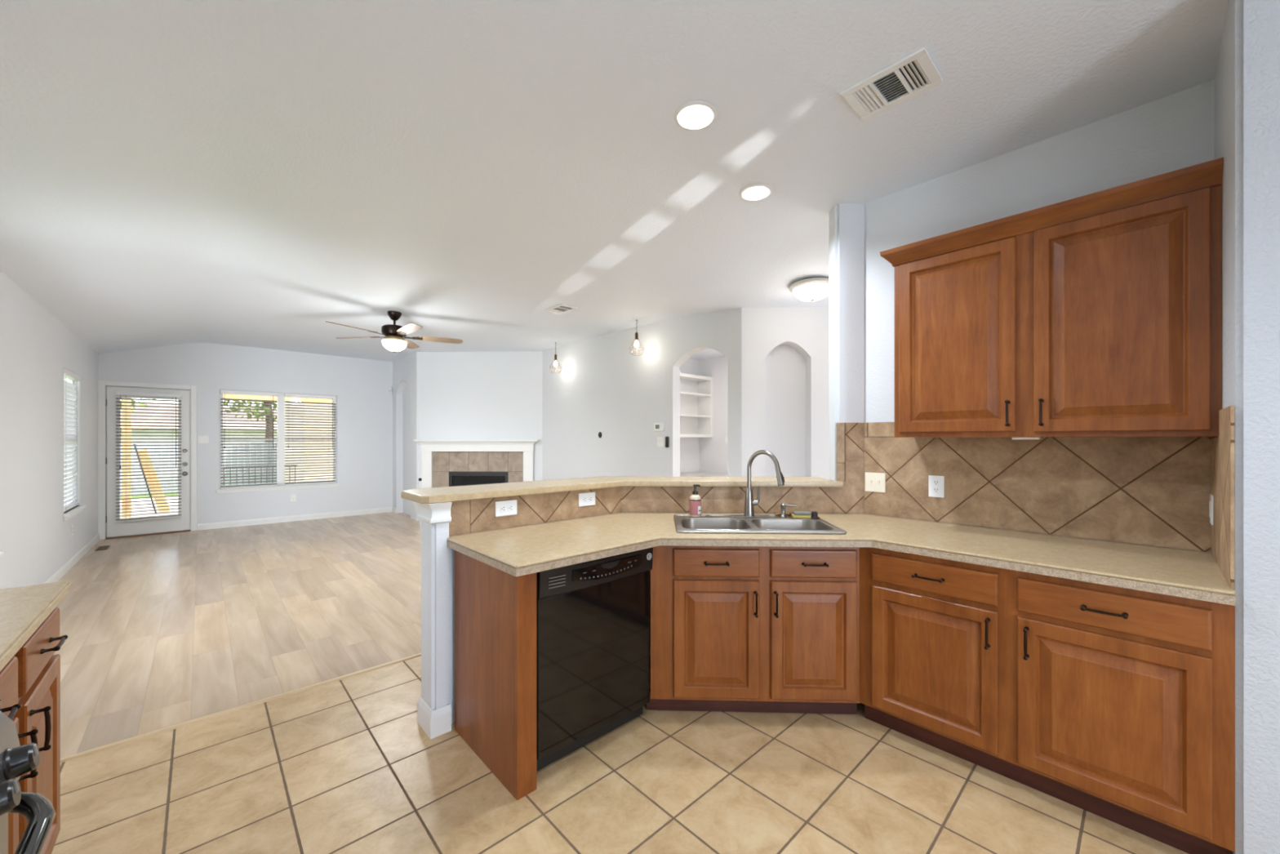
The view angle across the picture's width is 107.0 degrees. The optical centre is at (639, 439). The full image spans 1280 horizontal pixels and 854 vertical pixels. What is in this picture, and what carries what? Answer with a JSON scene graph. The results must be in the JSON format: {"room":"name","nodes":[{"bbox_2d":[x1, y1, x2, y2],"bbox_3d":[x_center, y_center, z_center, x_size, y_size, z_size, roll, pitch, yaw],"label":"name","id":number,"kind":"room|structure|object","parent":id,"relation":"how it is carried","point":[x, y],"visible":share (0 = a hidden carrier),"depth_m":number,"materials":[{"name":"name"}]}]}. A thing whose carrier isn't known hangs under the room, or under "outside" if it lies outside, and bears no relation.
{"room":"kitchen","nodes":[
{"label":"kitchen","id":0,"kind":"room"},
{"bbox_2d":[0,270,98,589],"bbox_3d":[-3.041,-0.120,1.667,0.130,3.000,13.380,0,0,-43],"label":"wall","id":1,"kind":"structure","parent":0,"point":[36,541],"depth_m":4.13,"materials":[{"name":"paint"}]},
{"bbox_2d":[43,533,99,583],"bbox_3d":[-4.934,1.333,3.812,0.014,0.095,7.400,0,0,-43],"label":"baseboard","id":2,"kind":"structure","parent":1,"relation":"attached to","point":[58,575],"depth_m":5.15,"materials":[{"name":"white paint"}]},
{"bbox_2d":[71,524,73,536],"bbox_3d":[-6.200,0.995,5.174,0.010,0.122,0.078,0,0,-43],"label":"power outlet","id":3,"kind":"object","parent":1,"relation":"attached to","point":[72,526],"visible":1,"depth_m":5.15,"materials":[{"name":"white plastic"}]},
{"bbox_2d":[62,377,86,520],"bbox_3d":[-6.247,0.045,5.161,0.165,1.580,0.955,0,0,-43],"label":"window","id":4,"kind":"structure","parent":1,"relation":"in","point":[73,512],"depth_m":5.40,"materials":[{"name":"white paint"}]},
{"bbox_2d":[63,367,79,511],"bbox_3d":[-6.246,0.007,5.173,0.062,1.495,0.850,0,0,-43],"label":"window blind","id":5,"kind":"object","parent":4,"relation":"attached to","point":[69,390],"visible":0.7,"depth_m":5.21,"materials":[{"name":"white paint"}]},
{"bbox_2d":[115,391,182,522],"bbox_3d":[-7.075,0.240,6.831,0.667,1.830,0.073,0,0,-43],"label":"window blind","id":6,"kind":"object","parent":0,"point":[117,393],"visible":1,"depth_m":6.82,"materials":[{"name":"white paint"}]},
{"bbox_2d":[60,653,421,762],"bbox_3d":[-1.441,1.376,3.001,4.030,0.008,0.034,0,0,-43],"label":"trim","id":7,"kind":"structure","parent":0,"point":[293,691],"depth_m":2.38,"materials":[{"name":"brown wood"}]},
{"bbox_2d":[98,342,392,530],"bbox_3d":[-6.115,-0.120,7.852,3.780,3.000,0.130,0,0,-43],"label":"wall","id":8,"kind":"structure","parent":0,"point":[360,386],"depth_m":7.90,"materials":[{"name":"paint"}]},
{"bbox_2d":[97,380,196,539],"bbox_3d":[-7.120,0.281,6.881,0.991,2.198,0.186,0,0,-43],"label":"door","id":9,"kind":"structure","parent":8,"relation":"in","point":[108,527],"depth_m":6.77,"materials":[{"name":"white paint"}]},
{"bbox_2d":[197,435,208,443],"bbox_3d":[-6.676,0.002,7.237,0.120,0.118,0.009,0,0,-43],"label":"light switch","id":10,"kind":"object","parent":8,"relation":"attached to","point":[201,439],"visible":1,"depth_m":7.23,"materials":[{"name":"white plastic"}]},
{"bbox_2d":[215,389,339,493],"bbox_3d":[-6.001,0.030,7.921,1.640,1.620,0.165,0,0,-43],"label":"window","id":11,"kind":"structure","parent":8,"relation":"in","point":[281,439],"depth_m":7.89,"materials":[{"name":"white paint"}]},
{"bbox_2d":[220,389,277,488],"bbox_3d":[-6.284,-0.004,7.625,0.713,1.543,0.073,0,0,-43],"label":"window blind","id":12,"kind":"object","parent":11,"relation":"attached to","point":[223,392],"visible":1,"depth_m":7.61,"materials":[{"name":"white paint"}]},
{"bbox_2d":[284,393,336,485],"bbox_3d":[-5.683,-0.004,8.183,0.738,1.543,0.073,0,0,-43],"label":"window blind","id":13,"kind":"object","parent":11,"relation":"attached to","point":[289,395],"visible":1,"depth_m":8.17,"materials":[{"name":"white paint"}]},
{"bbox_2d":[290,493,295,501],"bbox_3d":[-5.851,0.985,7.987,0.078,0.122,0.032,0,0,-43],"label":"power outlet","id":14,"kind":"object","parent":8,"relation":"attached to","point":[292,495],"visible":1,"depth_m":7.98,"materials":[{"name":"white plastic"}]},
{"bbox_2d":[197,506,391,530],"bbox_3d":[-5.723,1.333,8.118,2.725,0.095,0.014,0,0,-43],"label":"baseboard","id":15,"kind":"structure","parent":8,"relation":"attached to","point":[359,512],"depth_m":7.95,"materials":[{"name":"white paint"}]},
{"bbox_2d":[392,351,418,520],"bbox_3d":[-4.198,-0.120,8.595,0.160,3.000,1.390,0,0,-43],"label":"wall","id":16,"kind":"structure","parent":0,"point":[405,369],"depth_m":8.80,"materials":[{"name":"paint"}]},
{"bbox_2d":[391,506,396,513],"bbox_3d":[-4.652,1.333,8.957,0.014,0.095,0.240,0,0,-43],"label":"baseboard","id":17,"kind":"structure","parent":16,"relation":"attached to","point":[393,509],"depth_m":8.92,"materials":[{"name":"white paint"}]},
{"bbox_2d":[418,351,542,488],"bbox_3d":[-2.719,-0.120,8.075,2.175,3.000,0.125,0,0,2],"label":"wall","id":18,"kind":"structure","parent":0,"point":[463,395],"depth_m":8.01,"materials":[{"name":"paint"}]},
{"bbox_2d":[421,502,757,723],"bbox_3d":[0.016,0.840,2.894,2.431,1.080,0.639,0,0,-20],"label":"wall","id":19,"kind":"structure","parent":0,"point":[437,560],"depth_m":2.24,"materials":[{"name":"paint"}]},
{"bbox_2d":[412,501,421,530],"bbox_3d":[-1.096,0.384,2.409,0.070,0.172,0.150,0,0,-43],"label":"corbel","id":20,"kind":"object","parent":19,"relation":"attached to","point":[416,506],"visible":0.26,"depth_m":2.38,"materials":[{"name":"white paint"}]},
{"bbox_2d":[417,696,451,738],"bbox_3d":[-0.991,1.320,2.279,0.096,0.120,0.181,0,0,-43],"label":"baseboard","id":21,"kind":"structure","parent":19,"relation":"attached to","point":[436,722],"depth_m":2.22,"materials":[{"name":"white paint"}]},
{"bbox_2d":[417,502,452,524],"bbox_3d":[-0.991,0.346,2.273,0.104,0.098,0.189,0,0,-43],"label":"trim","id":22,"kind":"structure","parent":19,"relation":"attached to","point":[436,513],"depth_m":2.22,"materials":[{"name":"white paint"}]},
{"bbox_2d":[448,486,621,536],"bbox_3d":[-0.524,0.382,2.655,1.099,0.168,0.010,0,0,-43],"label":"tile backsplash","id":23,"kind":"structure","parent":19,"relation":"attached to","point":[471,516],"depth_m":2.58,"materials":[{"name":"beige tile"}]},
{"bbox_2d":[495,499,516,516],"bbox_3d":[-0.700,0.360,2.481,0.122,0.078,0.010,0,0,-43],"label":"power outlet","id":24,"kind":"object","parent":23,"relation":"attached to","point":[505,508],"visible":1,"depth_m":2.48,"materials":[{"name":"white plastic"}]},
{"bbox_2d":[499,505,506,511],"bbox_3d":[-0.713,0.360,2.465,0.035,0.035,0.003,0,0,-43],"label":"receptacle","id":25,"kind":"object","parent":24,"relation":"attached to","point":[502,508],"depth_m":2.46,"materials":[{"name":"white plastic"}]},
{"bbox_2d":[506,504,513,511],"bbox_3d":[-0.682,0.360,2.493,0.035,0.035,0.003,0,0,-43],"label":"receptacle","id":26,"kind":"object","parent":24,"relation":"attached to","point":[509,507],"depth_m":2.49,"materials":[{"name":"white plastic"}]},
{"bbox_2d":[578,492,595,506],"bbox_3d":[-0.316,0.358,2.837,0.122,0.078,0.010,0,0,-43],"label":"power outlet","id":27,"kind":"object","parent":23,"relation":"attached to","point":[584,499],"visible":1,"depth_m":2.83,"materials":[{"name":"white plastic"}]},
{"bbox_2d":[582,496,586,502],"bbox_3d":[-0.330,0.358,2.821,0.035,0.035,0.003,0,0,-43],"label":"receptacle","id":28,"kind":"object","parent":27,"relation":"attached to","point":[584,498],"depth_m":2.82,"materials":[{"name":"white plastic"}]},
{"bbox_2d":[587,496,592,502],"bbox_3d":[-0.299,0.358,2.849,0.035,0.035,0.003,0,0,-43],"label":"receptacle","id":29,"kind":"object","parent":27,"relation":"attached to","point":[589,498],"depth_m":2.85,"materials":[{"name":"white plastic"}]},
{"bbox_2d":[400,475,843,503],"bbox_3d":[-0.022,0.278,2.968,2.613,0.038,0.879,0,0,-19],"label":"bar","id":30,"kind":"object","parent":19,"relation":"on","point":[457,493],"visible":1,"depth_m":2.89,"materials":[{"name":"beige laminate"}]},
{"bbox_2d":[621,422,864,513],"bbox_3d":[0.643,0.180,3.001,1.527,0.571,0.012,0,0,2],"label":"tile backsplash","id":31,"kind":"structure","parent":19,"relation":"attached to","point":[850,498],"depth_m":2.99,"materials":[{"name":"beige tile"}]},
{"bbox_2d":[0,0,1228,361],"bbox_3d":[0.017,-1.324,4.450,8.320,0.328,13.500,0,0,-43],"label":"ceiling","id":32,"kind":"structure","parent":0,"point":[262,174],"depth_m":2.33,"materials":[{"name":"paint"}]},
{"bbox_2d":[325,311,462,353],"bbox_3d":[-2.832,-1.250,5.506,1.444,0.476,1.394,0,0,-43],"label":"ceiling fan","id":33,"kind":"object","parent":32,"relation":"hanging from","point":[394,341],"visible":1,"depth_m":5.47,"materials":[{"name":"brown wood"}]},
{"bbox_2d":[549,342,561,373],"bbox_3d":[-1.293,-1.259,7.259,0.188,0.458,0.188,0,0,-43],"label":"pendant light","id":34,"kind":"object","parent":32,"relation":"hanging from","point":[555,363],"visible":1,"depth_m":7.24,"materials":[{"name":"glass"}]},
{"bbox_2d":[543,303,577,314],"bbox_3d":[-0.903,-1.482,5.383,0.220,0.012,0.360,0,0,-43],"label":"ceiling vent","id":35,"kind":"object","parent":32,"relation":"in","point":[560,308],"visible":1,"depth_m":5.37,"materials":[{"name":"white metal"}]},
{"bbox_2d":[629,320,644,355],"bbox_3d":[-0.043,-1.271,5.882,0.188,0.434,0.188,0,0,-43],"label":"pendant light","id":36,"kind":"object","parent":32,"relation":"hanging from","point":[636,342],"visible":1,"depth_m":5.87,"materials":[{"name":"glass"}]},
{"bbox_2d":[635,332,638,340],"bbox_3d":[-0.043,-1.283,5.882,0.046,0.100,0.045,0,0,-43],"label":"socket","id":37,"kind":"object","parent":36,"relation":"attached to","point":[636,333],"depth_m":5.87,"materials":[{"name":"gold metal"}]},
{"bbox_2d":[673,100,717,130],"bbox_3d":[0.254,-1.510,2.174,0.198,0.065,0.198,0,0,-43],"label":"recessed light","id":38,"kind":"object","parent":32,"relation":"in","point":[694,115],"visible":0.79,"depth_m":2.21,"materials":[{"name":"white glass"}]},
{"bbox_2d":[738,182,773,200],"bbox_3d":[0.696,-1.510,2.845,0.198,0.065,0.198,0,0,-43],"label":"recessed light","id":39,"kind":"object","parent":32,"relation":"in","point":[759,191],"visible":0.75,"depth_m":2.89,"materials":[{"name":"white glass"}]},
{"bbox_2d":[789,277,829,302],"bbox_3d":[1.569,-1.330,4.307,0.400,0.160,0.400,0,0,-43],"label":"dome light","id":40,"kind":"object","parent":32,"relation":"attached to","point":[813,289],"visible":0.9,"depth_m":4.19,"materials":[{"name":"glass"}]},
{"bbox_2d":[840,46,943,120],"bbox_3d":[1.056,-1.482,1.993,0.245,0.012,0.325,0,0,-43],"label":"ceiling vent","id":41,"kind":"object","parent":32,"relation":"in","point":[917,73],"visible":1,"depth_m":1.98,"materials":[{"name":"white metal"}]},
{"bbox_2d":[51,511,1188,853],"bbox_3d":[0.701,1.430,5.051,10.100,0.100,13.450,0,0,-43],"label":"floor","id":42,"kind":"structure","parent":0,"point":[345,766],"depth_m":2.05,"materials":[{"name":"tile"}]},
{"bbox_2d":[0,699,56,853],"bbox_3d":[-1.089,0.881,0.355,0.760,0.937,0.768,0,0,-43],"label":"range cooker","id":43,"kind":"object","parent":42,"relation":"on","point":[16,760],"visible":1,"depth_m":0.79,"materials":[{"name":"black metal"}]},
{"bbox_2d":[0,791,56,853],"bbox_3d":[-0.855,0.895,0.572,0.119,0.570,0.754,0,0,-43],"label":"handle","id":44,"kind":"object","parent":43,"relation":"in","point":[39,813],"depth_m":0.78,"materials":[{"name":"black metal"}]},
{"bbox_2d":[0,606,67,853],"bbox_3d":[-1.776,0.944,0.951,0.715,0.872,1.026,0,0,-43],"label":"base cabinet","id":45,"kind":"object","parent":42,"relation":"on","point":[30,682],"visible":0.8,"depth_m":1.32,"materials":[{"name":"brown wood"}]},
{"bbox_2d":[0,580,71,671],"bbox_3d":[-1.796,0.487,0.949,0.715,0.042,1.055,0,0,-43],"label":"countertop","id":46,"kind":"structure","parent":45,"relation":"on","point":[23,609],"depth_m":1.30,"materials":[{"name":"beige laminate"}]},
{"bbox_2d":[94,545,110,551],"bbox_3d":[-6.824,1.377,6.014,0.100,0.006,0.300,0,0,-43],"label":"floor vent","id":47,"kind":"object","parent":42,"relation":"in","point":[105,547],"visible":1,"depth_m":5.99,"materials":[{"name":"brown metal"}]},
{"bbox_2d":[413,439,539,488],"bbox_3d":[-2.727,0.690,8.195,2.090,1.380,0.675,0,0,2],"label":"fireplace","id":48,"kind":"object","parent":42,"relation":"on","point":[445,462],"visible":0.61,"depth_m":7.99,"materials":[{"name":"white paint"}]},
{"bbox_2d":[413,439,539,444],"bbox_3d":[-2.736,0.037,7.935,2.090,0.075,0.155,0,0,2],"label":"mantel shelf","id":49,"kind":"object","parent":48,"relation":"attached to","point":[420,441],"depth_m":7.89,"materials":[{"name":"white paint"}]},
{"bbox_2d":[454,550,536,799],"bbox_3d":[-0.643,0.944,2.058,0.086,0.872,0.602,0,0,-43],"label":"cabinet end panel","id":50,"kind":"object","parent":42,"relation":"on","point":[495,609],"visible":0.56,"depth_m":1.93,"materials":[{"name":"brown wood"}]},
{"bbox_2d":[536,546,653,771],"bbox_3d":[-0.357,0.942,2.310,0.635,0.853,0.601,0,0,-43],"label":"dishwasher","id":51,"kind":"object","parent":42,"relation":"on","point":[593,617],"visible":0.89,"depth_m":2.08,"materials":[{"name":"black plastic"}]},
{"bbox_2d":[680,471,727,476],"bbox_3d":[0.889,0.993,7.618,2.068,0.775,1.558,0,0,-43],"label":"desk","id":52,"kind":"object","parent":42,"relation":"on","point":[692,473],"visible":0.08,"depth_m":8.13,"materials":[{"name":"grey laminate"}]},
{"bbox_2d":[646,545,859,714],"bbox_3d":[0.568,0.944,2.548,1.055,0.872,0.555,0,0,2],"label":"base cabinet","id":53,"kind":"object","parent":42,"relation":"on","point":[734,628],"visible":0.99,"depth_m":2.31,"materials":[{"name":"brown wood"}]},
{"bbox_2d":[859,546,1235,853],"bbox_3d":[1.690,0.944,2.103,0.745,0.872,1.142,0,0,-43],"label":"base cabinet","id":54,"kind":"object","parent":42,"relation":"on","point":[1116,704],"visible":1,"depth_m":1.75,"materials":[{"name":"brown wood"}]},
{"bbox_2d":[446,512,1235,605],"bbox_3d":[0.744,0.487,2.321,3.290,0.042,1.449,0,0,8],"label":"countertop","id":55,"kind":"structure","parent":54,"relation":"on","point":[517,551],"depth_m":2.08,"materials":[{"name":"beige laminate"}]},
{"bbox_2d":[727,449,784,517],"bbox_3d":[0.666,0.258,2.734,0.296,0.397,0.190,0,0,2],"label":"faucet","id":56,"kind":"object","parent":55,"relation":"on","point":[749,503],"visible":1,"depth_m":2.78,"materials":[{"name":"silver metal"}]},
{"bbox_2d":[673,514,847,533],"bbox_3d":[0.615,0.548,2.602,0.846,0.190,0.524,0,0,2],"label":"sink","id":57,"kind":"object","parent":55,"relation":"in","point":[684,523],"visible":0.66,"depth_m":2.71,"materials":[{"name":"metal"}]},
{"bbox_2d":[688,484,701,517],"bbox_3d":[0.327,0.361,2.804,0.070,0.192,0.070,0,0,-3],"label":"soap bottle","id":58,"kind":"object","parent":57,"relation":"on","point":[695,500],"visible":1,"depth_m":2.78,"materials":[{"name":"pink plastic"}]},
{"bbox_2d":[775,512,792,515],"bbox_3d":[0.866,0.446,2.832,0.110,0.018,0.020,0,0,2],"label":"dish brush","id":59,"kind":"object","parent":57,"relation":"on","point":[776,513],"visible":0.62,"depth_m":2.83,"materials":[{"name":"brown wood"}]},
{"bbox_2d":[779,503,796,517],"bbox_3d":[0.874,0.418,2.799,0.098,0.078,0.044,0,0,2],"label":"soap dispenser","id":60,"kind":"object","parent":57,"relation":"on","point":[783,506],"visible":1,"depth_m":2.79,"materials":[{"name":"silver metal"}]},
{"bbox_2d":[791,511,811,518],"bbox_3d":[0.944,0.440,2.767,0.104,0.034,0.056,0,0,7],"label":"sponge","id":61,"kind":"object","parent":57,"relation":"on","point":[796,514],"visible":1,"depth_m":2.74,"materials":[{"name":"yellow plastic"}]},
{"bbox_2d":[810,511,820,519],"bbox_3d":[1.015,0.438,2.754,0.060,0.038,0.059,0,0,2],"label":"stopper","id":62,"kind":"object","parent":57,"relation":"on","point":[814,514],"visible":0.94,"depth_m":2.74,"materials":[{"name":"rubber"}]},
{"bbox_2d":[542,307,742,479],"bbox_3d":[-0.263,-0.120,6.582,0.130,3.000,4.093,0,0,-43],"label":"wall","id":63,"kind":"structure","parent":0,"point":[615,393],"depth_m":6.36,"materials":[{"name":"paint"}]},
{"bbox_2d":[598,431,602,438],"bbox_3d":[-0.573,-0.067,6.814,0.008,0.104,0.104,0,0,-43],"label":"cable plate","id":64,"kind":"object","parent":63,"relation":"attached to","point":[600,433],"visible":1,"depth_m":6.80,"materials":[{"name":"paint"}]},
{"bbox_2d":[653,422,664,431],"bbox_3d":[0.237,-0.157,5.927,0.027,0.100,0.170,0,0,-43],"label":"thermostat","id":65,"kind":"object","parent":63,"relation":"attached to","point":[657,426],"visible":1,"depth_m":5.91,"materials":[{"name":"white plastic"}]},
{"bbox_2d":[657,437,664,446],"bbox_3d":[0.255,0.030,5.917,0.016,0.118,0.120,0,0,-43],"label":"light switch","id":66,"kind":"object","parent":63,"relation":"attached to","point":[660,441],"visible":1,"depth_m":5.91,"materials":[{"name":"white plastic"}]},
{"bbox_2d":[665,436,668,447],"bbox_3d":[0.333,0.030,5.828,0.022,0.136,0.052,0,0,-43],"label":"remote holder","id":67,"kind":"object","parent":63,"relation":"attached to","point":[666,437],"visible":1,"depth_m":5.82,"materials":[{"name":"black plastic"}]},
{"bbox_2d":[680,355,727,473],"bbox_3d":[1.030,-0.120,7.232,2.650,3.000,2.800,0,0,-43],"label":"wall","id":68,"kind":"structure","parent":0,"point":[709,455],"depth_m":8.63,"materials":[{"name":"paint"}]},
{"bbox_2d":[680,372,712,437],"bbox_3d":[0.592,-0.590,8.195,1.718,1.100,0.308,0,0,-43],"label":"wall shelf","id":69,"kind":"object","parent":68,"relation":"attached to","point":[695,390],"visible":0.44,"depth_m":8.66,"materials":[{"name":"white paint"}]},
{"bbox_2d":[742,306,829,479],"bbox_3d":[1.938,-0.120,5.119,1.707,3.000,0.225,0,0,2],"label":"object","id":70,"kind":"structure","parent":0,"point":[785,350],"depth_m":5.03,"materials":[{"name":"paint"}]},
{"bbox_2d":[829,203,864,514],"bbox_3d":[1.327,-0.120,3.053,0.176,3.000,0.143,0,0,2],"label":"wall","id":71,"kind":"structure","parent":0,"point":[846,220],"depth_m":2.98,"materials":[{"name":"paint"}]},
{"bbox_2d":[864,80,1213,552],"bbox_3d":[1.968,-0.120,2.488,0.130,3.000,1.570,0,0,-43],"label":"wall","id":72,"kind":"structure","parent":0,"point":[1175,131],"depth_m":2.44,"materials":[{"name":"paint"}]},
{"bbox_2d":[864,422,1211,552],"bbox_3d":[1.884,0.180,2.463,0.008,0.571,1.392,0,0,-43],"label":"tile backsplash","id":73,"kind":"structure","parent":72,"relation":"attached to","point":[1145,491],"depth_m":2.31,"materials":[{"name":"brown tile"}]},
{"bbox_2d":[865,472,885,492],"bbox_3d":[1.446,0.264,2.916,0.016,0.118,0.120,0,0,-43],"label":"light switch","id":74,"kind":"object","parent":73,"relation":"attached to","point":[874,482],"visible":1,"depth_m":2.92,"materials":[{"name":"beige plastic"}]},
{"bbox_2d":[928,475,944,497],"bbox_3d":[1.674,0.265,2.675,0.010,0.122,0.078,0,0,-43],"label":"power outlet","id":75,"kind":"object","parent":73,"relation":"attached to","point":[935,483],"visible":1,"depth_m":2.67,"materials":[{"name":"white plastic"}]},
{"bbox_2d":[932,480,939,485],"bbox_3d":[1.672,0.244,2.673,0.003,0.035,0.035,0,0,-43],"label":"receptacle","id":76,"kind":"object","parent":75,"relation":"attached to","point":[935,482],"depth_m":2.67,"materials":[{"name":"white plastic"}]},
{"bbox_2d":[932,487,939,493],"bbox_3d":[1.672,0.286,2.673,0.003,0.035,0.035,0,0,-43],"label":"receptacle","id":77,"kind":"object","parent":75,"relation":"attached to","point":[935,490],"depth_m":2.67,"materials":[{"name":"white plastic"}]},
{"bbox_2d":[880,157,1223,439],"bbox_3d":[1.829,-0.506,2.253,0.373,1.012,1.172,0,0,-43],"label":"upper cabinet","id":78,"kind":"object","parent":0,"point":[1099,313],"visible":0.99,"depth_m":2.02,"materials":[{"name":"brown wood"}]},
{"bbox_2d":[1011,436,1042,439],"bbox_3d":[1.790,-0.006,2.191,0.080,0.012,0.100,0,0,-43],"label":"puck light","id":79,"kind":"object","parent":78,"relation":"attached to","point":[1013,437],"depth_m":2.16,"materials":[{"name":"beige plastic"}]},
{"bbox_2d":[1213,0,1279,853],"bbox_3d":[3.250,-0.120,0.574,0.855,3.000,3.220,0,0,-43],"label":"wall","id":80,"kind":"structure","parent":0,"point":[1246,80],"depth_m":1.44,"materials":[{"name":"paint"}]},
{"bbox_2d":[1210,405,1235,589],"bbox_3d":[2.098,0.180,1.709,0.700,0.571,0.008,0,0,-43],"label":"tile backsplash","id":81,"kind":"structure","parent":80,"relation":"attached to","point":[1222,447],"depth_m":1.60,"materials":[{"name":"beige tile"}]},
{"bbox_2d":[1208,493,1213,524],"bbox_3d":[2.290,0.280,1.899,0.073,0.118,0.009,0,0,-43],"label":"light switch","id":82,"kind":"object","parent":81,"relation":"attached to","point":[1211,496],"visible":1,"depth_m":1.87,"materials":[{"name":"white plastic"}]},
{"label":"outside","id":83,"kind":"structure","parent":0,"visible":0},
{"bbox_2d":[120,473,269,498],"bbox_3d":[-18.519,1.520,21.423,30.000,0.120,23.400,0,0,-43],"label":"lawn","id":84,"kind":"structure","parent":83,"point":[174,494],"depth_m":12.43,"materials":[{"name":"green plant"}]},
{"bbox_2d":[120,398,149,413],"bbox_3d":[-15.730,-1.693,13.379,4.142,6.254,4.106,0,0,-43],"label":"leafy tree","id":85,"kind":"object","parent":84,"relation":"on","point":[140,404],"visible":0.02,"depth_m":14.06,"materials":[{"name":"green plant"}]},
{"bbox_2d":[120,442,276,495],"bbox_3d":[-11.150,0.760,14.292,21.100,1.400,0.120,0,0,-43],"label":"wooden fence","id":86,"kind":"object","parent":84,"relation":"on","point":[155,443],"visible":0.06,"depth_m":12.88,"materials":[{"name":"grey wood"}]},
{"bbox_2d":[120,403,276,477],"bbox_3d":[-18.262,-0.020,22.616,20.800,3.000,7.200,0,0,-43],"label":"house","id":87,"kind":"structure","parent":84,"relation":"on","point":[165,405],"depth_m":19.51,"materials":[{"name":"white paint"}]},
{"bbox_2d":[222,400,276,480],"bbox_3d":[-12.740,-1.698,16.278,3.927,6.264,3.928,0,0,-43],"label":"leafy tree","id":88,"kind":"object","parent":84,"relation":"on","point":[223,400],"visible":0.02,"depth_m":15.99,"materials":[{"name":"green plant"}]},
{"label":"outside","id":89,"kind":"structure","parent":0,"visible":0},
{"bbox_2d":[120,496,177,519],"bbox_3d":[-7.941,1.455,10.761,15.000,0.090,6.620,0,0,-43],"label":"patio","id":90,"kind":"structure","parent":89,"point":[172,497],"depth_m":9.72,"materials":[{"name":"concrete"}]},
{"bbox_2d":[121,397,131,518],"bbox_3d":[-9.290,0.300,8.569,0.110,2.220,0.110,0,0,-43],"label":"patio post","id":91,"kind":"object","parent":90,"relation":"on","point":[122,400],"visible":0.43,"depth_m":8.53,"materials":[{"name":"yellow wood"}]},
{"bbox_2d":[222,394,332,403],"bbox_3d":[-7.838,-0.970,9.916,10.000,0.300,0.200,0,0,-43],"label":"beam","id":92,"kind":"structure","parent":91,"relation":"on","point":[224,396],"depth_m":9.90,"materials":[{"name":"brown wood"}]},
{"bbox_2d":[133,443,156,512],"bbox_3d":[-9.285,0.745,8.887,0.023,1.335,0.309,0,0,35],"label":"leaning pole","id":93,"kind":"object","parent":90,"relation":"on","point":[146,482],"visible":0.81,"depth_m":8.89,"materials":[{"name":"grey metal"}]},
{"bbox_2d":[137,448,170,512],"bbox_3d":[-9.317,0.807,9.066,0.474,1.244,0.057,0,0,-31],"label":"leaning board","id":94,"kind":"object","parent":90,"relation":"on","point":[145,453],"visible":0.5,"depth_m":9.05,"materials":[{"name":"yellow wood"}]},
{"bbox_2d":[222,464,297,484],"bbox_3d":[-8.247,0.990,10.150,1.460,0.840,0.040,0,0,-43],"label":"railing","id":95,"kind":"object","parent":90,"relation":"on","point":[294,464],"visible":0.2,"depth_m":10.10,"materials":[{"name":"grey metal"}]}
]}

